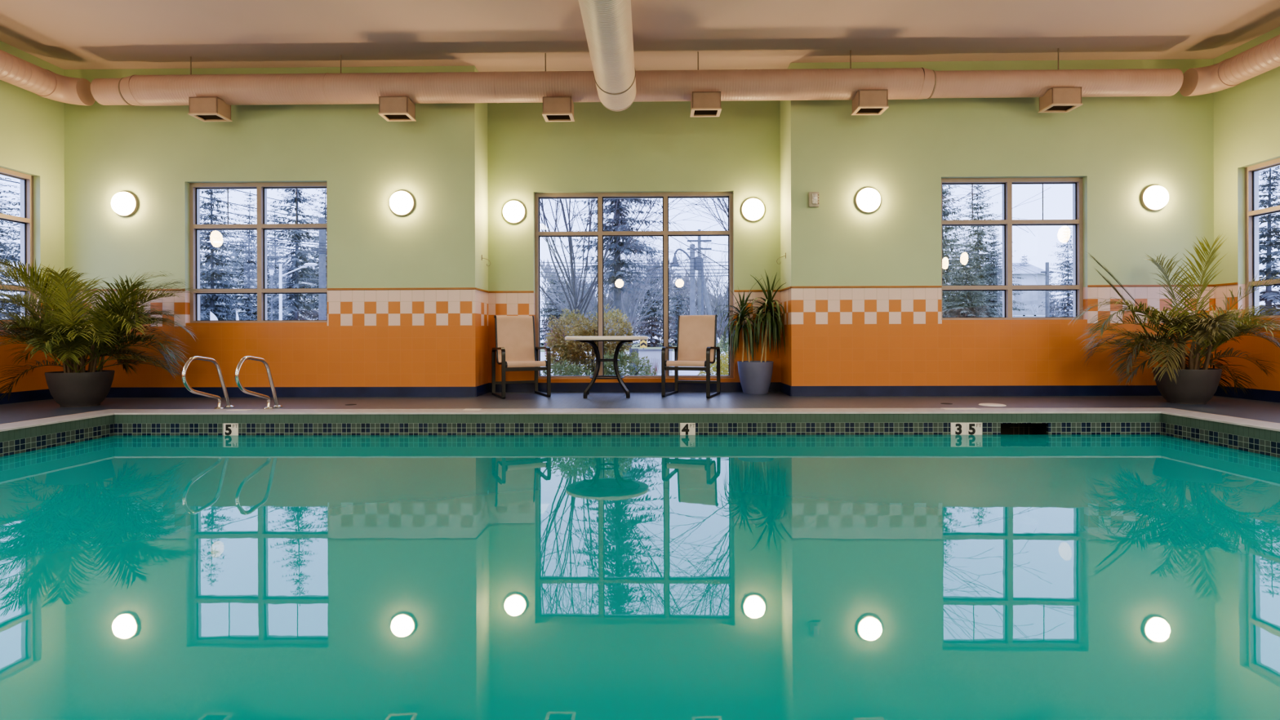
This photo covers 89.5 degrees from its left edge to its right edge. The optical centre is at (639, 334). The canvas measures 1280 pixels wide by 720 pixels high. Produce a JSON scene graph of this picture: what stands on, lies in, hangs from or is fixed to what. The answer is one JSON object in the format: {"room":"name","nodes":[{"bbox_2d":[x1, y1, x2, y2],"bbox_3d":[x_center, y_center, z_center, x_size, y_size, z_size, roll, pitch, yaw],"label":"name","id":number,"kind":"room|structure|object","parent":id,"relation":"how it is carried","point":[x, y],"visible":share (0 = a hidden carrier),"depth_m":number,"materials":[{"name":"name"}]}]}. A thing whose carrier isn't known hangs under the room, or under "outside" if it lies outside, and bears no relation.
{"room":"indoor swimming pool","nodes":[
{"label":"indoor swimming pool","id":0,"kind":"room"},
{"bbox_2d":[0,40,64,393],"bbox_3d":[-7.341,-1.111,2.575,0.200,4.380,10.930,0,0,1],"label":"wall","id":1,"kind":"structure","parent":0,"point":[32,126],"depth_m":7.71,"materials":[{"name":"paint"}]},
{"bbox_2d":[0,167,34,322],"bbox_3d":[-7.315,-1.020,6.845,0.115,1.754,1.750,0,0,1],"label":"window","id":2,"kind":"structure","parent":1,"relation":"in","point":[26,181],"depth_m":7.67,"materials":[{"name":"clear glass"}]},
{"bbox_2d":[0,388,53,404],"bbox_3d":[-7.230,0.716,2.573,0.014,0.124,10.930,0,0,1],"label":"baseboard","id":3,"kind":"structure","parent":1,"relation":"attached to","point":[41,394],"depth_m":7.53,"materials":[{"name":"tile"}]},
{"bbox_2d":[0,414,114,457],"bbox_3d":[-5.209,1.522,3.723,0.030,1.500,5.290,0,0,1],"label":"wall","id":4,"kind":"structure","parent":0,"point":[13,442],"depth_m":5.70,"materials":[{"name":"tile"}]},
{"bbox_2d":[44,369,115,407],"bbox_3d":[-6.113,0.588,7.060,0.580,0.375,0.580,0,0,1],"label":"pot","id":5,"kind":"object","parent":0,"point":[68,388],"depth_m":6.89,"materials":[{"name":"ceramic"}]},
{"bbox_2d":[63,66,479,387],"bbox_3d":[-4.694,-1.119,8.101,5.328,4.380,0.200,0,0,1],"label":"wall","id":6,"kind":"structure","parent":0,"point":[369,338],"depth_m":7.99,"materials":[{"name":"paint"}]},
{"bbox_2d":[111,191,138,217],"bbox_3d":[-6.385,-1.624,7.972,0.316,0.316,0.107,0,0,1],"label":"wall lamp","id":7,"kind":"object","parent":6,"relation":"attached to","point":[124,203],"visible":1,"depth_m":7.94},
{"bbox_2d":[189,182,327,323],"bbox_3d":[-4.754,-1.028,8.139,1.776,1.754,0.115,0,0,1],"label":"window","id":8,"kind":"structure","parent":6,"relation":"in","point":[262,226],"depth_m":8.10,"materials":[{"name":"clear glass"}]},
{"bbox_2d":[106,386,475,397],"bbox_3d":[-4.590,0.708,7.994,5.128,0.124,0.014,0,0,1],"label":"baseboard","id":9,"kind":"structure","parent":6,"relation":"attached to","point":[138,392],"depth_m":7.98,"materials":[{"name":"tile"}]},
{"bbox_2d":[327,287,475,289],"bbox_3d":[-2.949,-0.568,7.970,1.836,0.024,0.014,0,0,1],"label":"trim","id":10,"kind":"structure","parent":6,"relation":"attached to","point":[434,288],"depth_m":7.96,"materials":[{"name":"tile"}]},
{"bbox_2d":[389,190,415,216],"bbox_3d":[-2.933,-1.623,7.921,0.316,0.316,0.107,0,0,1],"label":"wall lamp","id":11,"kind":"object","parent":6,"relation":"attached to","point":[402,202],"visible":1,"depth_m":7.89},
{"bbox_2d":[479,102,488,385],"bbox_3d":[-2.126,-1.127,8.383,0.200,4.380,0.440,0,0,1],"label":"wall","id":12,"kind":"structure","parent":0,"point":[483,148],"depth_m":8.38,"materials":[{"name":"paint"}]},
{"bbox_2d":[475,382,488,396],"bbox_3d":[-2.017,0.700,8.281,0.014,0.124,0.640,0,0,1],"label":"baseboard","id":13,"kind":"structure","parent":12,"relation":"attached to","point":[482,389],"depth_m":8.22,"materials":[{"name":"tile"}]},
{"bbox_2d":[487,100,781,382],"bbox_3d":[-0.081,-1.134,8.672,4.282,4.380,0.200,0,0,1],"label":"wall","id":14,"kind":"structure","parent":0,"point":[652,146],"depth_m":8.57,"materials":[{"name":"paint"}]},
{"bbox_2d":[502,200,525,223],"bbox_3d":[-1.674,-1.633,8.542,0.316,0.316,0.107,0,0,1],"label":"wall lamp","id":15,"kind":"object","parent":14,"relation":"attached to","point":[513,211],"visible":1,"depth_m":8.51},
{"bbox_2d":[534,191,733,378],"bbox_3d":[-0.082,-0.663,8.710,2.655,2.486,0.115,0,0,1],"label":"window","id":16,"kind":"structure","parent":14,"relation":"in","point":[600,233],"depth_m":8.66,"materials":[{"name":"clear glass"}]},
{"bbox_2d":[488,382,780,391],"bbox_3d":[-0.077,0.694,8.567,3.882,0.124,0.014,0,0,1],"label":"baseboard","id":17,"kind":"structure","parent":14,"relation":"attached to","point":[724,386],"depth_m":8.56,"materials":[{"name":"tile"}]},
{"bbox_2d":[741,197,764,222],"bbox_3d":[1.492,-1.654,8.495,0.316,0.316,0.107,0,0,1],"label":"wall lamp","id":18,"kind":"object","parent":14,"relation":"attached to","point":[753,209],"visible":1,"depth_m":8.46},
{"bbox_2d":[114,413,1161,435],"bbox_3d":[-0.080,1.506,6.277,10.151,1.500,0.030,0,0,1],"label":"wall","id":19,"kind":"structure","parent":0,"point":[1071,423],"depth_m":6.26,"materials":[{"name":"tile"}]},
{"bbox_2d":[222,423,238,435],"bbox_3d":[-4.001,0.940,6.317,0.148,0.150,0.009,0,0,1],"label":"depth marker","id":20,"kind":"object","parent":19,"relation":"attached to","point":[228,428],"visible":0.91,"depth_m":6.31,"materials":[{"name":"white tile"}]},
{"bbox_2d":[680,422,695,435],"bbox_3d":[0.462,0.926,6.250,0.148,0.150,0.009,0,0,1],"label":"depth marker","id":21,"kind":"object","parent":19,"relation":"attached to","point":[686,428],"visible":0.84,"depth_m":6.25,"materials":[{"name":"white tile"}]},
{"bbox_2d":[950,422,982,435],"bbox_3d":[3.138,0.918,6.210,0.299,0.150,0.009,0,0,1],"label":"depth marker","id":22,"kind":"object","parent":19,"relation":"attached to","point":[956,428],"visible":0.94,"depth_m":6.21,"materials":[{"name":"white tile"}]},
{"bbox_2d":[1000,423,1046,435],"bbox_3d":[3.697,0.927,6.356,0.474,0.175,0.240,0,0,1],"label":"skimmer","id":23,"kind":"object","parent":19,"relation":"attached to","point":[1006,428],"visible":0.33,"depth_m":6.46,"materials":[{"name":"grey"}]},
{"bbox_2d":[0,434,1279,719],"bbox_3d":[-0.121,0.970,3.632,10.151,0.001,5.260,0,0,1],"label":"pool water","id":24,"kind":"object","parent":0,"point":[1015,576],"visible":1,"depth_m":2.54,"materials":[{"name":"liquid"}]},
{"bbox_2d":[0,0,1279,71],"bbox_3d":[-0.187,-3.398,2.788,14.515,0.150,11.970,0,0,1],"label":"ceiling","id":25,"kind":"structure","parent":0,"point":[486,35],"depth_m":7.06,"materials":[{"name":"paint"}]},
{"bbox_2d":[578,0,635,111],"bbox_3d":[-0.333,-2.924,2.379,0.442,0.797,10.148,0,0,1],"label":"duct","id":26,"kind":"object","parent":25,"relation":"hanging from","point":[607,24],"visible":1,"depth_m":5.81,"materials":[{"name":"metal"}]},
{"bbox_2d":[0,34,1279,106],"bbox_3d":[-0.189,-3.037,2.541,13.771,0.573,10.476,0,0,1],"label":"duct","id":27,"kind":"object","parent":25,"relation":"hanging from","point":[901,83],"visible":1,"depth_m":7.46,"materials":[{"name":"metal"}]},
{"bbox_2d":[187,96,231,121],"bbox_3d":[-5.066,-2.659,7.616,0.346,0.205,0.266,0,0,1],"label":"air register","id":28,"kind":"object","parent":27,"relation":"attached to","point":[207,108],"visible":1,"depth_m":7.49,"materials":[{"name":"paint"}]},
{"bbox_2d":[196,115,222,119],"bbox_3d":[-5.066,-2.580,7.623,0.270,0.023,0.164,0,0,1],"label":"grille","id":29,"kind":"object","parent":28,"relation":"attached to","point":[199,117],"depth_m":7.63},
{"bbox_2d":[377,96,416,121],"bbox_3d":[-2.848,-2.654,7.583,0.346,0.205,0.266,0,0,1],"label":"air register","id":30,"kind":"object","parent":27,"relation":"attached to","point":[392,108],"visible":1,"depth_m":7.46,"materials":[{"name":"paint"}]},
{"bbox_2d":[385,114,408,119],"bbox_3d":[-2.847,-2.575,7.590,0.270,0.023,0.164,0,0,1],"label":"grille","id":31,"kind":"object","parent":30,"relation":"attached to","point":[387,116],"depth_m":7.61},
{"bbox_2d":[542,96,574,121],"bbox_3d":[-0.952,-2.638,7.555,0.346,0.205,0.266,0,0,1],"label":"air register","id":32,"kind":"object","parent":27,"relation":"attached to","point":[555,108],"visible":1,"depth_m":7.43,"materials":[{"name":"paint"}]},
{"bbox_2d":[689,91,721,117],"bbox_3d":[0.764,-2.687,7.529,0.346,0.205,0.266,0,0,1],"label":"air register","id":33,"kind":"object","parent":27,"relation":"attached to","point":[703,104],"visible":0.99,"depth_m":7.41,"materials":[{"name":"paint"}]},
{"bbox_2d":[851,89,888,115],"bbox_3d":[2.667,-2.699,7.501,0.346,0.205,0.266,0,0,1],"label":"air register","id":34,"kind":"object","parent":27,"relation":"attached to","point":[865,102],"visible":0.95,"depth_m":7.38,"materials":[{"name":"paint"}]},
{"bbox_2d":[1038,86,1083,112],"bbox_3d":[4.856,-2.716,7.468,0.346,0.205,0.266,0,0,1],"label":"air register","id":35,"kind":"object","parent":27,"relation":"attached to","point":[1056,100],"visible":0.97,"depth_m":7.35,"materials":[{"name":"paint"}]},
{"bbox_2d":[1047,106,1072,110],"bbox_3d":[4.857,-2.637,7.475,0.270,0.023,0.164,0,0,1],"label":"grille","id":36,"kind":"object","parent":35,"relation":"attached to","point":[1051,108],"depth_m":7.48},
{"bbox_2d":[0,391,1279,424],"bbox_3d":[-0.173,0.832,2.788,14.115,0.150,11.570,0,0,1],"label":"floor","id":37,"kind":"structure","parent":0,"point":[1264,411],"depth_m":7.18,"materials":[{"name":"tile"}]},
{"bbox_2d":[0,257,204,407],"bbox_3d":[-6.009,-0.044,6.958,2.158,1.638,1.955,0,0,20],"label":"potted palm","id":38,"kind":"object","parent":37,"relation":"on","point":[58,331],"visible":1,"depth_m":6.85,"materials":[{"name":"plant"}]},
{"bbox_2d":[491,315,551,398],"bbox_3d":[-1.504,0.252,8.103,0.598,1.017,0.687,0,0,-24],"label":"sling chair","id":39,"kind":"object","parent":37,"relation":"on","point":[516,349],"visible":1,"depth_m":8.26,"materials":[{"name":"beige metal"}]},
{"bbox_2d":[564,336,648,398],"bbox_3d":[-0.411,0.386,8.011,1.034,0.742,1.034,0,0,-2],"label":"round table","id":40,"kind":"object","parent":37,"relation":"on","point":[589,340],"visible":1,"depth_m":7.81,"materials":[{"name":"metal"}]},
{"bbox_2d":[0,407,1279,431],"bbox_3d":[-0.122,0.778,3.632,10.871,0.056,5.980,0,0,1],"label":"pool coping","id":41,"kind":"object","parent":37,"relation":"on","point":[1273,426],"visible":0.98,"depth_m":6.31,"materials":[{"name":"concrete"}]},
{"bbox_2d":[181,355,234,409],"bbox_3d":[-4.359,0.492,6.529,0.092,0.568,0.737,0,0,1],"label":"pool handrail","id":42,"kind":"object","parent":41,"relation":"on","point":[190,360],"visible":1,"depth_m":6.54,"materials":[{"name":"metal"}]},
{"bbox_2d":[235,355,282,408],"bbox_3d":[-3.845,0.490,6.522,0.092,0.568,0.737,0,0,1],"label":"pool handrail","id":43,"kind":"object","parent":41,"relation":"on","point":[242,360],"visible":1,"depth_m":6.54,"materials":[{"name":"metal"}]},
{"bbox_2d":[661,314,719,398],"bbox_3d":[0.650,0.245,8.085,0.598,1.017,0.687,0,0,19],"label":"sling chair","id":44,"kind":"object","parent":37,"relation":"on","point":[696,334],"visible":1,"depth_m":8.27,"materials":[{"name":"fabric"}]},
{"bbox_2d":[711,271,785,394],"bbox_3d":[1.345,-0.053,8.175,0.964,1.609,0.723,0,0,1],"label":"dracaena","id":45,"kind":"object","parent":37,"relation":"on","point":[755,376],"visible":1,"depth_m":8.18,"materials":[{"name":"green plant"}]},
{"bbox_2d":[1071,233,1279,404],"bbox_3d":[5.807,-0.192,6.905,2.157,1.861,1.794,0,0,5],"label":"potted palm","id":46,"kind":"object","parent":37,"relation":"on","point":[1177,383],"visible":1,"depth_m":6.88,"materials":[{"name":"plant"}]},
{"bbox_2d":[1152,367,1222,404],"bbox_3d":[5.929,0.550,7.009,0.580,0.375,0.580,0,0,1],"label":"pot","id":47,"kind":"object","parent":37,"relation":"on","point":[1193,385],"depth_m":6.83,"materials":[{"name":"ceramic"}]},
{"bbox_2d":[737,360,773,394],"bbox_3d":[1.485,0.546,8.309,0.456,0.410,0.456,0,0,1],"label":"pot","id":48,"kind":"object","parent":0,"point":[755,376],"depth_m":8.14,"materials":[{"name":"grey stone"}]},
{"bbox_2d":[780,100,787,384],"bbox_3d":[1.955,-1.140,8.322,0.200,4.380,0.440,0,0,1],"label":"wall","id":49,"kind":"structure","parent":0,"point":[784,157],"depth_m":8.31,"materials":[{"name":"paint"}]},
{"bbox_2d":[780,382,791,395],"bbox_3d":[1.854,0.688,8.223,0.014,0.124,0.640,0,0,1],"label":"baseboard","id":50,"kind":"structure","parent":49,"relation":"attached to","point":[785,388],"depth_m":8.14,"materials":[{"name":"tile"}]},
{"bbox_2d":[786,58,1213,386],"bbox_3d":[4.503,-1.148,7.964,5.306,4.380,0.200,0,0,1],"label":"wall","id":51,"kind":"structure","parent":0,"point":[1120,147],"depth_m":7.87,"materials":[{"name":"paint"}]},
{"bbox_2d":[808,191,819,207],"bbox_3d":[2.120,-1.650,7.864,0.124,0.184,0.070,0,0,1],"label":"fire alarm strobe","id":52,"kind":"object","parent":51,"relation":"attached to","point":[813,197],"visible":1,"depth_m":7.85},
{"bbox_2d":[791,285,942,288],"bbox_3d":[2.763,-0.586,7.885,1.826,0.024,0.014,0,0,1],"label":"trim","id":53,"kind":"structure","parent":51,"relation":"attached to","point":[822,286],"depth_m":7.88,"materials":[{"name":"tile"}]},
{"bbox_2d":[854,186,880,213],"bbox_3d":[2.779,-1.642,7.836,0.316,0.316,0.107,0,0,1],"label":"wall lamp","id":54,"kind":"object","parent":51,"relation":"attached to","point":[868,199],"visible":1,"depth_m":7.80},
{"bbox_2d":[791,385,1213,395],"bbox_3d":[4.407,0.680,7.860,5.106,0.124,0.014,0,0,1],"label":"baseboard","id":55,"kind":"structure","parent":51,"relation":"attached to","point":[991,390],"depth_m":7.86,"materials":[{"name":"tile"}]},
{"bbox_2d":[941,177,1083,319],"bbox_3d":[4.558,-1.057,8.000,1.763,1.745,0.115,0,0,1],"label":"window","id":56,"kind":"structure","parent":51,"relation":"in","point":[1006,222],"depth_m":7.95,"materials":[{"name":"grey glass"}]},
{"bbox_2d":[1087,284,1213,287],"bbox_3d":[6.197,-0.596,7.833,1.517,0.024,0.014,0,0,1],"label":"trim","id":57,"kind":"structure","parent":51,"relation":"attached to","point":[1211,285],"depth_m":7.83,"materials":[{"name":"tile"}]},
{"bbox_2d":[1140,184,1168,211],"bbox_3d":[6.227,-1.658,7.785,0.316,0.316,0.107,0,0,1],"label":"wall lamp","id":58,"kind":"object","parent":51,"relation":"attached to","point":[1154,197],"visible":1,"depth_m":7.75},
{"bbox_2d":[1161,413,1279,457],"bbox_3d":[4.970,1.491,3.571,0.030,1.500,5.290,0,0,1],"label":"wall","id":59,"kind":"structure","parent":0,"point":[1255,440],"depth_m":5.51,"materials":[{"name":"tile"}]},
{"bbox_2d":[1213,26,1279,391],"bbox_3d":[6.972,-1.156,2.361,0.200,4.380,10.930,0,0,1],"label":"wall","id":60,"kind":"structure","parent":0,"point":[1246,114],"depth_m":7.50,"materials":[{"name":"paint"}]},
{"bbox_2d":[1213,385,1279,402],"bbox_3d":[6.873,0.673,2.363,0.014,0.124,10.930,0,0,1],"label":"baseboard","id":61,"kind":"structure","parent":60,"relation":"attached to","point":[1255,394],"depth_m":7.33,"materials":[{"name":"tile"}]},
{"bbox_2d":[1244,158,1279,318],"bbox_3d":[7.074,-1.065,6.630,0.115,1.754,1.750,0,0,1],"label":"window","id":62,"kind":"structure","parent":60,"relation":"in","point":[1252,212],"depth_m":7.46,"materials":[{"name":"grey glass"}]},
{"label":"outside","id":63,"kind":"structure","parent":0,"visible":0},
{"bbox_2d":[540,351,728,375],"bbox_3d":[0.592,0.924,39.531,140.000,0.100,60.930,0,0,1],"label":"ground","id":64,"kind":"structure","parent":63,"point":[543,357],"depth_m":15.59,"materials":[{"name":"snow"}]},
{"bbox_2d":[0,182,20,319],"bbox_3d":[-26.545,-3.617,28.306,5.125,9.150,5.222,0,0,-6],"label":"conifer","id":65,"kind":"object","parent":64,"relation":"on","point":[9,255],"visible":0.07,"depth_m":27.90,"materials":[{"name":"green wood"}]},
{"bbox_2d":[0,177,20,319],"bbox_3d":[-32.842,-4.142,32.639,5.901,10.240,5.826,0,0,-14],"label":"conifer","id":66,"kind":"object","parent":64,"relation":"on","point":[2,208],"visible":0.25,"depth_m":32.79,"materials":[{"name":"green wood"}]},
{"bbox_2d":[267,265,275,319],"bbox_3d":[-14.377,-0.903,25.217,0.280,3.648,0.280,0,0,1],"label":"lantern post","id":67,"kind":"object","parent":64,"relation":"on","point":[271,268],"visible":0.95,"depth_m":25.19,"materials":[{"name":"white metal"}]},
{"bbox_2d":[234,188,327,319],"bbox_3d":[-17.423,-5.470,33.414,5.297,12.800,5.364,0,0,22],"label":"conifer","id":68,"kind":"object","parent":64,"relation":"on","point":[295,234],"visible":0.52,"depth_m":33.07,"materials":[{"name":"green plant"}]},
{"bbox_2d":[279,262,318,288],"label":"street lamp","id":69,"kind":"object","parent":64,"relation":"on","point":[281,274],"depth_m":27.19,"materials":[{"name":"white metal"}]},
{"bbox_2d":[311,217,326,319],"bbox_3d":[-14.814,-2.259,30.224,1.100,6.362,0.323,0,0,1],"label":"utility pole","id":70,"kind":"object","parent":64,"relation":"on","point":[322,270],"visible":0.65,"depth_m":30.11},
{"bbox_2d":[540,360,594,375],"bbox_3d":[-1.141,0.658,10.027,0.998,0.555,0.650,0,0,1],"label":"shrub","id":71,"kind":"object","parent":64,"relation":"on","point":[578,371],"visible":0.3,"depth_m":9.96,"materials":[{"name":"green plant"}]},
{"bbox_2d":[544,302,634,375],"bbox_3d":[-0.823,0.177,10.611,1.486,1.409,1.039,0,0,1],"label":"shrub","id":72,"kind":"object","parent":64,"relation":"on","point":[573,351],"visible":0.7,"depth_m":10.46,"materials":[{"name":"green plant"}]},
{"bbox_2d":[556,198,675,342],"bbox_3d":[-0.918,-7.371,23.982,4.241,16.500,4.713,0,0,40],"label":"conifer","id":73,"kind":"object","parent":64,"relation":"on","point":[615,276],"visible":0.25,"depth_m":23.89,"materials":[{"name":"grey plant"}]},
{"bbox_2d":[604,348,656,375],"bbox_3d":[-0.210,0.560,9.995,0.965,0.711,0.770,0,0,1],"label":"shrub","id":74,"kind":"object","parent":64,"relation":"on","point":[623,362],"visible":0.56,"depth_m":9.92,"materials":[{"name":"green plant"}]},
{"bbox_2d":[539,198,728,375],"bbox_3d":[-0.893,-4.793,13.954,9.832,11.345,10.897,0,0,4],"label":"bare tree","id":75,"kind":"object","parent":64,"relation":"on","point":[574,288],"visible":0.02,"depth_m":13.42,"materials":[{"name":"grey plant"}]},
{"bbox_2d":[540,342,728,351],"bbox_3d":[0.770,0.859,51.494,120.000,0.030,35.000,0,0,1],"label":"lawn","id":76,"kind":"structure","parent":64,"relation":"on","point":[660,344],"depth_m":41.18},
{"bbox_2d":[200,204,226,319],"bbox_3d":[-29.556,-4.217,42.529,5.125,10.370,5.222,0,0,-15],"label":"conifer","id":77,"kind":"object","parent":76,"relation":"on","point":[207,265],"visible":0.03,"depth_m":42.84,"materials":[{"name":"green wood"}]},
{"bbox_2d":[200,189,257,320],"bbox_3d":[-22.759,-5.154,34.241,5.125,12.200,5.222,0,0,34],"label":"conifer","id":78,"kind":"object","parent":76,"relation":"on","point":[217,310],"visible":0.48,"depth_m":34.28,"materials":[{"name":"green plant"}]},
{"bbox_2d":[216,191,287,319],"bbox_3d":[-24.488,-4.040,40.682,5.297,9.984,5.364,0,0,-41],"label":"conifer","id":79,"kind":"object","parent":76,"relation":"on","point":[246,269],"visible":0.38,"depth_m":40.31,"materials":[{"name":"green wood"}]},
{"bbox_2d":[232,266,318,319],"bbox_3d":[-30.696,-2.461,55.463,4.550,6.863,6.800,0,0,1],"label":"house","id":80,"kind":"structure","parent":76,"relation":"on","point":[303,282],"depth_m":53.06,"materials":[{"name":"grey"}]},
{"bbox_2d":[244,205,310,319],"bbox_3d":[-26.431,-4.290,46.288,5.297,10.496,5.364,0,0,30],"label":"conifer","id":81,"kind":"object","parent":76,"relation":"on","point":[276,300],"visible":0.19,"depth_m":46.34,"materials":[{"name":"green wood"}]},
{"bbox_2d":[272,188,327,319],"bbox_3d":[-18.562,-4.556,38.331,5.222,10.980,5.125,0,0,-8],"label":"conifer","id":82,"kind":"object","parent":76,"relation":"on","point":[324,211],"visible":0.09,"depth_m":37.98,"materials":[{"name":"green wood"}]},
{"bbox_2d":[540,264,585,346],"bbox_3d":[-6.369,-1.953,47.910,6.003,6.542,5.633,0,0,3],"label":"conifer","id":83,"kind":"object","parent":76,"relation":"on","point":[554,313],"visible":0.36,"depth_m":47.91,"materials":[{"name":"plant"}]},
{"bbox_2d":[540,248,651,346],"bbox_3d":[-3.458,-2.366,39.579,8.638,6.519,7.428,0,0,-9],"label":"bare tree","id":84,"kind":"object","parent":76,"relation":"on","point":[593,300],"visible":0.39,"depth_m":39.54,"materials":[{"name":"grey plant"}]},
{"bbox_2d":[540,257,728,342],"bbox_3d":[4.356,-3.472,62.448,28.232,8.663,7.660,0,0,1],"label":"undergrowth","id":85,"kind":"object","parent":76,"relation":"on","point":[682,292],"visible":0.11,"depth_m":60.14,"materials":[{"name":"plant"}]},
{"bbox_2d":[200,236,1072,319],"bbox_3d":[0.900,-4.041,62.401,101.838,11.483,8.613,0,0,1],"label":"undergrowth","id":86,"kind":"object","parent":76,"relation":"on","point":[228,267],"visible":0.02,"depth_m":61.14,"materials":[{"name":"plant"}]},
{"bbox_2d":[566,207,707,349],"bbox_3d":[-0.327,-3.839,36.966,8.568,9.443,8.179,0,0,38],"label":"bare tree","id":87,"kind":"object","parent":76,"relation":"on","point":[633,308],"visible":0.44,"depth_m":37.64,"materials":[{"name":"grey plant"}]},
{"bbox_2d":[624,248,683,346],"bbox_3d":[0.885,-2.479,46.186,5.003,7.697,4.694,0,0,-22],"label":"conifer","id":88,"kind":"object","parent":76,"relation":"on","point":[652,333],"visible":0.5,"depth_m":45.82,"materials":[{"name":"green plant"}]},
{"bbox_2d":[668,259,689,346],"bbox_3d":[2.814,-2.317,49.975,3.286,7.312,3.502,0,0,-30],"label":"conifer","id":89,"kind":"object","parent":76,"relation":"on","point":[676,315],"visible":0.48,"depth_m":49.80,"materials":[{"name":"plant"}]},
{"bbox_2d":[670,244,702,315],"bbox_3d":[2.448,-1.943,33.967,1.710,5.622,0.500,0,0,1],"label":"utility pole","id":90,"kind":"object","parent":76,"relation":"on","point":[695,265],"visible":0.77,"depth_m":33.85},
{"bbox_2d":[670,248,690,266],"bbox_3d":[2.190,-4.080,33.971,1.206,0.935,0.500,0,0,1],"label":"lamp","id":91,"kind":"object","parent":90,"relation":"attached to","point":[674,259],"depth_m":33.92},
{"bbox_2d":[650,225,728,347],"bbox_3d":[5.171,-3.103,41.600,9.658,7.937,9.768,0,0,19],"label":"bare tree","id":92,"kind":"object","parent":76,"relation":"on","point":[713,288],"visible":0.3,"depth_m":41.62,"materials":[{"name":"grey plant"}]},
{"bbox_2d":[687,229,711,315],"bbox_3d":[3.679,-2.825,39.950,1.500,7.379,0.228,0,0,1],"label":"utility pole","id":93,"kind":"object","parent":76,"relation":"on","point":[699,240],"visible":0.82,"depth_m":39.88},
{"bbox_2d":[944,235,970,317],"bbox_3d":[21.531,-2.785,43.643,6.077,8.172,6.606,0,0,34],"label":"conifer","id":94,"kind":"object","parent":76,"relation":"on","point":[953,254],"visible":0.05,"depth_m":43.60,"materials":[{"name":"plant"}]},
{"bbox_2d":[945,184,1026,317],"bbox_3d":[18.584,-3.674,35.814,6.006,10.215,5.524,0,0,-30],"label":"conifer","id":95,"kind":"object","parent":76,"relation":"on","point":[980,245],"visible":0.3,"depth_m":35.51,"materials":[{"name":"green plant"}]},
{"bbox_2d":[969,226,1030,317],"bbox_3d":[22.357,-2.877,40.721,4.420,8.376,4.805,0,0,-12],"label":"conifer","id":96,"kind":"object","parent":76,"relation":"on","point":[1000,302],"visible":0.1,"depth_m":40.46,"materials":[{"name":"plant"}]},
{"bbox_2d":[973,262,1051,317],"bbox_3d":[29.906,-2.544,52.560,3.132,6.654,6.800,0,0,1],"label":"house","id":97,"kind":"structure","parent":76,"relation":"on","point":[1029,298],"depth_m":49.53,"materials":[{"name":"grey"}]},
{"bbox_2d":[1040,262,1053,316],"bbox_3d":[26.867,-1.996,42.604,0.800,5.577,0.247,0,0,1],"label":"utility pole","id":98,"kind":"object","parent":76,"relation":"on","point":[1046,292],"visible":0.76,"depth_m":42.53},
{"bbox_2d":[1033,225,1072,316],"bbox_3d":[29.682,-3.389,44.655,4.646,8.358,4.637,0,0,1],"label":"conifer","id":99,"kind":"object","parent":76,"relation":"on","point":[1063,306],"visible":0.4,"depth_m":44.60,"materials":[{"name":"green plant"}]},
{"bbox_2d":[1048,274,1063,316],"bbox_3d":[35.249,-2.291,55.607,3.629,6.125,3.636,0,0,17],"label":"conifer","id":100,"kind":"object","parent":76,"relation":"on","point":[1051,297],"visible":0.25,"depth_m":55.33,"materials":[{"name":"green plant"}]},
{"bbox_2d":[638,349,673,373],"bbox_3d":[0.358,0.604,14.996,0.821,0.541,0.260,0,0,1],"label":"wall","id":101,"kind":"structure","parent":64,"relation":"on","point":[652,354],"depth_m":14.90,"materials":[{"name":"concrete"}]},
{"bbox_2d":[701,257,703,315],"bbox_3d":[3.189,-1.519,32.956,0.140,4.770,0.133,0,0,1],"label":"utility pole","id":102,"kind":"object","parent":64,"relation":"on","point":[702,259],"visible":0.66,"depth_m":32.91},
{"bbox_2d":[540,268,724,270],"bbox_3d":[-0.220,-3.367,33.007,12.190,0.162,0.036,0,0,1],"label":"overhead wire","id":103,"kind":"object","parent":102,"relation":"attached to","point":[540,268],"visible":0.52,"depth_m":32.99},
{"bbox_2d":[698,270,718,345],"bbox_3d":[3.847,-1.472,35.947,1.197,4.728,0.266,0,0,1],"label":"utility pole","id":104,"kind":"structure","parent":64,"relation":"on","point":[705,291],"depth_m":35.85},
{"bbox_2d":[697,351,728,375],"bbox_3d":[1.353,0.558,10.446,0.873,0.724,0.767,0,0,1],"label":"shrub","id":105,"kind":"object","parent":64,"relation":"on","point":[726,371],"visible":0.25,"depth_m":10.36,"materials":[{"name":"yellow plant"}]},
{"bbox_2d":[710,334,728,375],"bbox_3d":[1.825,0.436,12.979,1.024,0.950,0.878,0,0,1],"label":"shrub","id":106,"kind":"object","parent":64,"relation":"on","point":[721,340],"visible":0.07,"depth_m":12.91,"materials":[{"name":"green plant"}]},
{"bbox_2d":[595,184,1071,324],"bbox_3d":[3.147,-3.995,12.796,10.907,9.725,9.636,0,0,-9],"label":"bare tree","id":107,"kind":"object","parent":64,"relation":"on","point":[717,198],"visible":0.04,"depth_m":11.81,"materials":[{"name":"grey plant"}]},
{"bbox_2d":[942,184,997,317],"bbox_3d":[14.866,-4.022,31.685,4.805,11.032,4.420,0,0,35],"label":"conifer","id":108,"kind":"object","parent":64,"relation":"on","point":[946,229],"visible":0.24,"depth_m":31.50,"materials":[{"name":"plant"}]},
{"bbox_2d":[942,238,1013,317],"bbox_3d":[15.071,-1.642,29.871,4.504,5.618,4.143,0,0,32],"label":"conifer","id":109,"kind":"object","parent":64,"relation":"on","point":[964,295],"visible":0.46,"depth_m":29.65,"materials":[{"name":"plant"}]},
{"bbox_2d":[1258,165,1279,315],"bbox_3d":[26.001,-4.085,26.627,5.744,9.760,5.638,0,0,15],"label":"conifer","id":110,"kind":"object","parent":64,"relation":"on","point":[1269,296],"visible":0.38,"depth_m":26.45,"materials":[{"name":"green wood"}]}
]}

